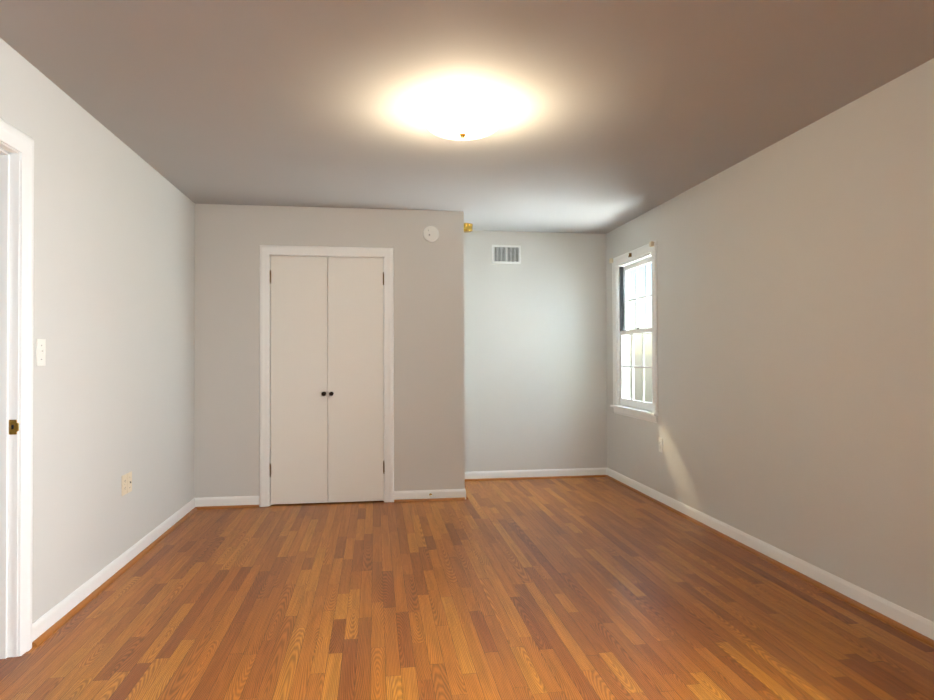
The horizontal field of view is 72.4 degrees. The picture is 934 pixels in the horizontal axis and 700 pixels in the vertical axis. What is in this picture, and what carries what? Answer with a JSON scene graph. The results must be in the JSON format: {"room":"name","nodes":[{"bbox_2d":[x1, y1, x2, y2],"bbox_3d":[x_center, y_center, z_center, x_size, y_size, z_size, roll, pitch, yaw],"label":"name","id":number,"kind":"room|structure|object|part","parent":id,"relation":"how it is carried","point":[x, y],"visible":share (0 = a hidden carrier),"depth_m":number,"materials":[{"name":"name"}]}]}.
{"room":"empty bedroom","nodes":[
{"label":"empty bedroom","id":0,"kind":"room"},
{"bbox_2d":[0,38,194,622],"bbox_3d":[-1.832,0.013,2.274,0.120,2.440,7.540,0,-1,-8],"label":"wall","id":1,"kind":"structure","parent":0,"point":[114,310],"depth_m":3.34,"materials":[{"name":"beige paint"}]},
{"bbox_2d":[0,118,33,658],"bbox_3d":[-1.817,0.171,2.173,0.156,2.122,0.984,0,-1,-8],"label":"door frame","id":2,"kind":"structure","parent":1,"relation":"attached to","point":[9,268],"depth_m":2.58,"materials":[{"name":"white paint"}]},
{"bbox_2d":[9,420,18,434],"bbox_3d":[-1.829,0.311,2.576,0.037,0.060,0.006,0,-1,-8],"label":"strike plate","id":3,"kind":"object","parent":2,"relation":"attached to","point":[13,427],"visible":1,"depth_m":2.58,"materials":[{"name":"gold metal"}]},
{"bbox_2d":[36,339,45,365],"bbox_3d":[-1.832,0.010,2.754,0.016,0.115,0.070,0,-1,-8],"label":"switch plate","id":4,"kind":"object","parent":1,"relation":"attached to","point":[40,352],"visible":1,"depth_m":2.75,"materials":[{"name":"white plastic"}]},
{"bbox_2d":[32,498,198,646],"bbox_3d":[-1.984,1.208,3.877,0.031,0.088,2.457,0,-1,-8],"label":"baseboard","id":5,"kind":"structure","parent":1,"relation":"attached to","point":[42,624],"depth_m":3.33,"materials":[{"name":"paint"}]},
{"bbox_2d":[122,474,126,495],"bbox_3d":[-1.966,0.774,3.665,0.008,0.115,0.070,0,-1,-8],"label":"electrical outlet plate","id":6,"kind":"object","parent":1,"relation":"attached to","point":[124,484],"visible":1,"depth_m":3.66,"materials":[{"name":"beige plastic"}]},
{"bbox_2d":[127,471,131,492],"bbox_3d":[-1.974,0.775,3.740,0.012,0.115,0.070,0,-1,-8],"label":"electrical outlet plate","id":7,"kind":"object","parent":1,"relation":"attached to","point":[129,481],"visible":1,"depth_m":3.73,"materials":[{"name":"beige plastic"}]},
{"bbox_2d":[194,204,464,497],"bbox_3d":[-1.157,0.049,5.654,2.176,2.440,0.800,0,-1,-8],"label":"wall","id":8,"kind":"structure","parent":0,"point":[429,446],"depth_m":5.27,"materials":[{"name":"beige paint"}]},
{"bbox_2d":[196,496,258,509],"bbox_3d":[-1.908,1.222,5.112,0.472,0.088,0.032,0,-1,-8],"label":"baseboard","id":9,"kind":"structure","parent":8,"relation":"attached to","point":[235,501],"depth_m":5.11,"materials":[{"name":"paint"}]},
{"bbox_2d":[271,256,327,503],"bbox_3d":[-1.371,0.243,5.216,0.453,2.020,0.080,0,-1,-8],"label":"closet door","id":10,"kind":"structure","parent":8,"relation":"in","point":[299,379],"depth_m":5.22,"materials":[{"name":"beige paint"}]},
{"bbox_2d":[259,245,393,506],"bbox_3d":[-1.152,0.238,5.299,0.953,2.054,0.100,0,-1,-8],"label":"door frame","id":11,"kind":"structure","parent":8,"relation":"attached to","point":[270,347],"depth_m":5.22,"materials":[{"name":"white paint"}]},
{"bbox_2d":[328,257,383,501],"bbox_3d":[-0.919,0.242,5.281,0.453,2.020,0.080,0,-1,-8],"label":"closet door","id":12,"kind":"structure","parent":8,"relation":"in","point":[355,391],"depth_m":5.29,"materials":[{"name":"beige paint"}]},
{"bbox_2d":[383,272,384,473],"bbox_3d":[-0.695,0.189,5.325,0.012,1.678,0.038,0,-1,-8],"label":"right closet door hinges","id":13,"kind":"object","parent":8,"relation":"attached to","point":[383,461],"visible":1,"depth_m":5.30,"materials":[{"name":"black metal"}]},
{"bbox_2d":[394,489,464,502],"bbox_3d":[-0.319,1.218,5.340,0.577,0.088,0.032,0,-1,-8],"label":"baseboard","id":14,"kind":"structure","parent":8,"relation":"attached to","point":[447,494],"depth_m":5.34,"materials":[{"name":"paint"}]},
{"bbox_2d":[423,226,438,241],"bbox_3d":[-0.302,-0.975,5.367,0.134,0.134,0.034,0,-1,-8],"label":"smoke detector","id":15,"kind":"object","parent":8,"relation":"attached to","point":[430,233],"visible":1,"depth_m":5.35,"materials":[{"name":"white plastic"}]},
{"bbox_2d":[465,468,604,480],"bbox_3d":[0.632,1.226,6.286,1.544,0.088,0.030,0,-1,-8],"label":"baseboard","id":16,"kind":"structure","parent":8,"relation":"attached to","point":[577,472],"depth_m":6.29,"materials":[{"name":"paint"}]},
{"bbox_2d":[0,477,933,699],"bbox_3d":[0.081,1.289,2.533,3.975,0.120,7.540,0,-1,-8],"label":"floor","id":17,"kind":"structure","parent":0,"point":[597,588],"depth_m":2.96,"materials":[{"name":"brown wood"}]},
{"bbox_2d":[0,0,933,233],"bbox_3d":[-0.871,-1.259,2.427,5.879,0.100,7.540,0,-1,-8],"label":"ceiling","id":18,"kind":"structure","parent":0,"point":[613,114],"depth_m":2.93,"materials":[{"name":"white paint"}]},
{"bbox_2d":[425,105,499,139],"bbox_3d":[-0.022,-1.131,3.204,0.380,0.143,0.380,0,-1,-8],"label":"shade","id":19,"kind":"object","parent":18,"relation":"attached to","point":[462,122],"visible":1,"depth_m":3.11,"materials":[{"name":"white glass"}]},
{"bbox_2d":[464,223,472,232],"bbox_3d":[-0.008,-1.136,5.954,0.128,0.072,0.128,0,-1,-8],"label":"ceiling canopy","id":20,"kind":"object","parent":18,"relation":"attached to","point":[468,227],"visible":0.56,"depth_m":5.91,"materials":[{"name":"gold metal"}]},
{"bbox_2d":[464,231,606,471],"bbox_3d":[-0.451,0.053,6.220,3.975,2.440,0.120,0,-1,-8],"label":"wall","id":21,"kind":"structure","parent":0,"point":[535,362],"depth_m":6.32,"materials":[{"name":"beige paint"}]},
{"bbox_2d":[492,245,520,263],"bbox_3d":[0.390,-0.942,6.284,0.294,0.185,0.016,0,-1,-8],"label":"air vent","id":22,"kind":"object","parent":21,"relation":"in","point":[506,254],"visible":1,"depth_m":6.29,"materials":[{"name":"white metal"}]},
{"bbox_2d":[606,58,933,621],"bbox_3d":[1.984,0.006,2.822,0.120,2.440,7.540,0,-1,-8],"label":"wall","id":23,"kind":"structure","parent":0,"point":[795,320],"depth_m":3.41,"materials":[{"name":"beige paint"}]},
{"bbox_2d":[610,405,658,422],"bbox_3d":[1.502,0.569,5.742,0.075,0.081,0.992,0,-1,-8],"label":"window sill","id":24,"kind":"structure","parent":23,"relation":"attached to","point":[646,415],"depth_m":5.66,"materials":[{"name":"white paint"}]},
{"bbox_2d":[612,241,657,412],"bbox_3d":[1.553,-0.183,5.758,0.138,1.427,0.964,0,-1,-8],"label":"window unit","id":25,"kind":"structure","parent":23,"relation":"in","point":[624,332],"depth_m":5.92,"materials":[{"name":"white paint"}]},
{"bbox_3d":[1.542,0.167,5.752,0.033,0.706,0.772,0,-1,-8],"label":"sash","id":26,"kind":"part","parent":25,"relation":"part of","materials":[{"name":"white paint"}]},
{"bbox_3d":[1.542,0.153,5.752,0.004,0.613,0.702,0,-1,-8],"label":"sash glass","id":27,"kind":"part","parent":25,"relation":"part of","materials":[{"name":"clear glass"}]},
{"bbox_3d":[1.577,-0.473,5.765,0.033,0.661,0.740,0,-1,-8],"label":"sash","id":28,"kind":"part","parent":25,"relation":"part of","materials":[{"name":"white paint"}]},
{"bbox_3d":[1.577,-0.470,5.765,0.004,0.590,0.670,0,-1,-8],"label":"sash glass","id":29,"kind":"part","parent":25,"relation":"part of","materials":[{"name":"clear glass"}]},
{"bbox_2d":[658,437,662,452],"bbox_3d":[1.578,0.774,5.208,0.008,0.115,0.070,0,-1,-8],"label":"electrical outlet plate","id":30,"kind":"object","parent":23,"relation":"attached to","point":[660,444],"visible":1,"depth_m":5.19,"materials":[{"name":"white plastic"}]},
{"bbox_2d":[604,468,933,646],"bbox_3d":[1.913,1.182,2.798,0.031,0.088,7.300,0,-1,-8],"label":"baseboard","id":31,"kind":"structure","parent":23,"relation":"attached to","point":[919,627],"depth_m":3.46,"materials":[{"name":"paint"}]}
]}

